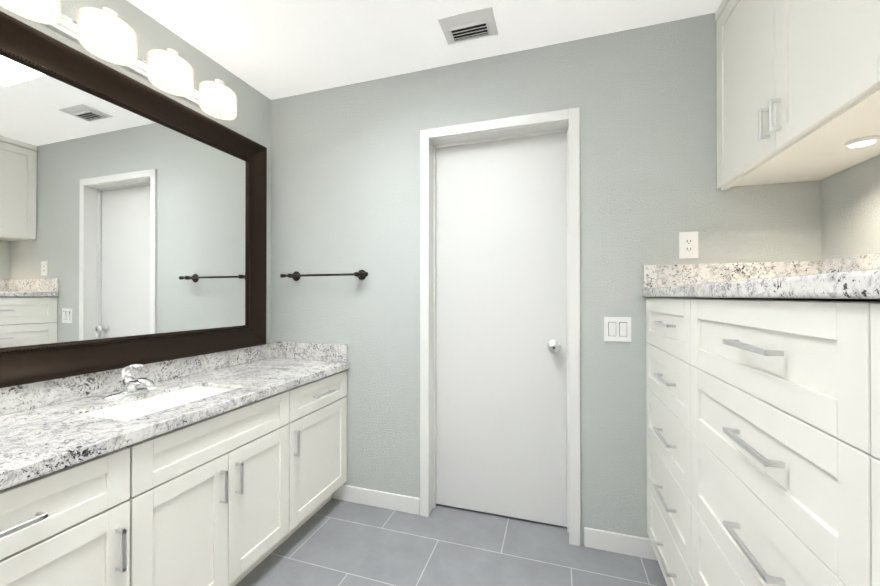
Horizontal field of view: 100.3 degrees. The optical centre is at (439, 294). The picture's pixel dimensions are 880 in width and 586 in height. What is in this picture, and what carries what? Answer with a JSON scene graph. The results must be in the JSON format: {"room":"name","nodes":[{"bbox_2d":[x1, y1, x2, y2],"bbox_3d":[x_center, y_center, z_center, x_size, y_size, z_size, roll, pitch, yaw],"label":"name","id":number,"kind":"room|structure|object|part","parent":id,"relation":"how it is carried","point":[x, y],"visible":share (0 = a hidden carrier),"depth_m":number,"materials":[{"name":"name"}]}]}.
{"room":"bathroom","nodes":[
{"label":"bathroom","id":0,"kind":"room"},
{"bbox_2d":[0,0,270,342],"bbox_3d":[-1.688,-0.022,0.593,0.140,2.437,3.950,0,0,17],"label":"wall","id":1,"kind":"structure","parent":0,"point":[252,120],"depth_m":1.83,"materials":[{"name":"grey paint"}]},
{"bbox_2d":[0,0,236,119],"bbox_3d":[-1.264,-0.985,1.387,0.189,0.158,1.160,0,0,17],"label":"sconce","id":2,"kind":"object","parent":1,"relation":"attached to","point":[107,34],"visible":1,"depth_m":1.40,"materials":[{"name":"white glass"}]},
{"bbox_2d":[0,11,266,387],"bbox_3d":[-1.333,-0.300,1.405,0.046,1.196,1.750,0,0,17],"label":"mirror","id":3,"kind":"object","parent":1,"relation":"attached to","point":[133,220],"visible":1,"depth_m":1.48,"materials":[{"name":"black mirror"}]},
{"bbox_2d":[0,341,271,412],"bbox_3d":[-1.410,0.344,1.200,0.021,0.089,2.338,0,0,17],"label":"backsplash","id":4,"kind":"structure","parent":1,"relation":"attached to","point":[13,399],"depth_m":1.43,"materials":[{"name":"white stone"}]},
{"bbox_2d":[127,0,721,99],"bbox_3d":[-0.310,-1.618,0.166,3.030,0.750,3.950,0,0,17],"label":"ceiling","id":5,"kind":"structure","parent":0,"point":[273,49],"depth_m":1.72,"materials":[{"name":"white paint"}]},
{"bbox_2d":[437,6,497,44],"bbox_3d":[0.133,-1.227,1.695,0.247,0.016,0.175,0,0,17],"label":"ceiling vent","id":6,"kind":"object","parent":5,"relation":"in","point":[470,26],"visible":1,"depth_m":1.68,"materials":[{"name":"white metal"}]},
{"bbox_2d":[235,498,666,585],"bbox_3d":[-0.220,1.256,0.439,3.030,0.120,4.550,0,0,17],"label":"floor","id":7,"kind":"structure","parent":0,"point":[334,542],"depth_m":1.69,"materials":[{"name":"tile"}]},
{"bbox_2d":[0,365,348,585],"bbox_3d":[-1.140,0.814,1.123,0.580,0.770,2.318,0,0,17],"label":"bathroom vanity","id":8,"kind":"object","parent":7,"relation":"on","point":[226,468],"depth_m":1.22,"materials":[{"name":"white paint"}]},
{"bbox_2d":[0,357,348,484],"bbox_3d":[-1.149,0.409,1.117,0.569,0.040,2.338,0,0,17],"label":"countertop","id":9,"kind":"structure","parent":8,"relation":"on","point":[49,436],"depth_m":1.18,"materials":[{"name":"white stone"}]},
{"bbox_2d":[96,363,159,400],"bbox_3d":[-1.176,0.338,1.431,0.165,0.135,0.180,0,0,17],"label":"faucet","id":10,"kind":"object","parent":9,"relation":"on","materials":[{"name":"silver metal"}]},
{"bbox_2d":[92,385,219,416],"bbox_3d":[-1.029,0.493,1.384,0.283,0.178,0.462,0,0,17],"label":"sink","id":11,"kind":"object","parent":9,"relation":"in","point":[130,408],"depth_m":1.45,"materials":[{"name":"white ceramic"}]},
{"bbox_2d":[642,253,879,585],"bbox_3d":[0.838,0.527,0.338,0.666,1.335,2.628,0,0,17],"label":"drawers","id":12,"kind":"object","parent":7,"relation":"on","point":[763,422],"visible":1,"depth_m":0.75,"materials":[{"name":"white paint"}]},
{"bbox_2d":[271,13,821,544],"bbox_3d":[0.263,-0.016,1.975,2.750,2.437,0.140,0,0,17],"label":"wall","id":13,"kind":"structure","parent":0,"point":[345,177],"depth_m":1.79,"materials":[{"name":"grey paint"}]},
{"bbox_2d":[272,341,347,360],"bbox_3d":[-0.796,0.342,2.222,0.536,0.101,0.020,0,0,17],"label":"backsplash","id":14,"kind":"structure","parent":13,"relation":"attached to","point":[306,351],"depth_m":2.20,"materials":[{"name":"white stone"}]},
{"bbox_2d":[280,270,367,280],"bbox_3d":[-0.678,-0.113,2.161,0.588,0.060,0.072,0,0,17],"label":"towel bar","id":15,"kind":"object","parent":13,"relation":"attached to","point":[359,274],"visible":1,"depth_m":2.13,"materials":[{"name":"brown metal"}]},
{"bbox_2d":[333,485,419,514],"bbox_3d":[-0.371,1.159,2.090,0.548,0.088,0.013,0,0,17],"label":"baseboard","id":16,"kind":"structure","parent":13,"relation":"attached to","point":[408,504],"depth_m":2.08,"materials":[{"name":"white wood"}]},
{"bbox_2d":[420,107,579,545],"bbox_3d":[0.304,0.152,1.953,0.816,2.101,0.156,0,0,17],"label":"door frame","id":17,"kind":"structure","parent":13,"relation":"attached to","point":[535,124],"depth_m":1.92,"materials":[{"name":"white wood"}]},
{"bbox_2d":[436,132,566,526],"bbox_3d":[0.310,0.175,1.973,0.716,2.031,0.104,0,0,17],"label":"door","id":18,"kind":"structure","parent":13,"relation":"in","point":[501,327],"depth_m":1.98,"materials":[{"name":"white wood"}]},
{"bbox_3d":[0.580,0.267,1.869,0.066,0.066,0.068,0,0,17],"label":"knob","id":19,"kind":"part","parent":18,"relation":"part of","materials":[{"name":"silver metal"}]},
{"bbox_2d":[604,317,630,341],"bbox_3d":[0.830,0.162,1.716,0.116,0.115,0.012,0,0,17],"label":"switch plate","id":20,"kind":"object","parent":13,"relation":"attached to","point":[618,329],"visible":1,"depth_m":1.72,"materials":[{"name":"white plastic"}]},
{"bbox_2d":[584,527,657,560],"bbox_3d":[0.858,1.157,1.702,0.354,0.088,0.013,0,0,17],"label":"baseboard","id":21,"kind":"structure","parent":13,"relation":"attached to","point":[631,545],"depth_m":1.70,"materials":[{"name":"white wood"}]},
{"bbox_2d":[679,231,697,258],"bbox_3d":[1.105,-0.220,1.633,0.073,0.118,0.007,0,0,17],"label":"electrical outlet plate","id":22,"kind":"object","parent":13,"relation":"attached to","point":[688,244],"visible":1,"depth_m":1.63,"materials":[{"name":"white plastic"}]},
{"bbox_2d":[642,268,879,298],"bbox_3d":[0.845,-0.014,0.339,0.653,0.038,2.628,0,0,17],"label":"countertop","id":23,"kind":"structure","parent":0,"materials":[{"name":"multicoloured stone"}]},
{"bbox_2d":[821,155,879,260],"bbox_3d":[1.069,-0.026,-0.276,0.140,2.437,3.950,0,0,17],"label":"wall","id":24,"kind":"structure","parent":0,"point":[850,211],"depth_m":1.34,"materials":[{"name":"grey paint"}]},
{"bbox_2d":[643,253,879,288],"bbox_3d":[0.847,-0.087,0.338,0.647,0.106,2.628,0,0,17],"label":"backsplash","id":25,"kind":"structure","parent":24,"relation":"attached to","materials":[{"name":"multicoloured stone"}]},
{"bbox_2d":[715,0,879,190],"bbox_3d":[1.235,-0.852,1.095,0.360,0.769,0.958,0,0,17],"label":"upper cabinet","id":26,"kind":"object","parent":24,"relation":"attached to","point":[798,90],"depth_m":1.16,"materials":[{"name":"white paint"}]},
{"bbox_2d":[863,0,879,91],"bbox_3d":[0.973,-0.856,0.265,0.360,0.769,1.017,0,0,17],"label":"upper cabinet","id":27,"kind":"object","parent":24,"relation":"attached to","point":[871,8],"depth_m":0.82,"materials":[{"name":"white paint"}]}
]}

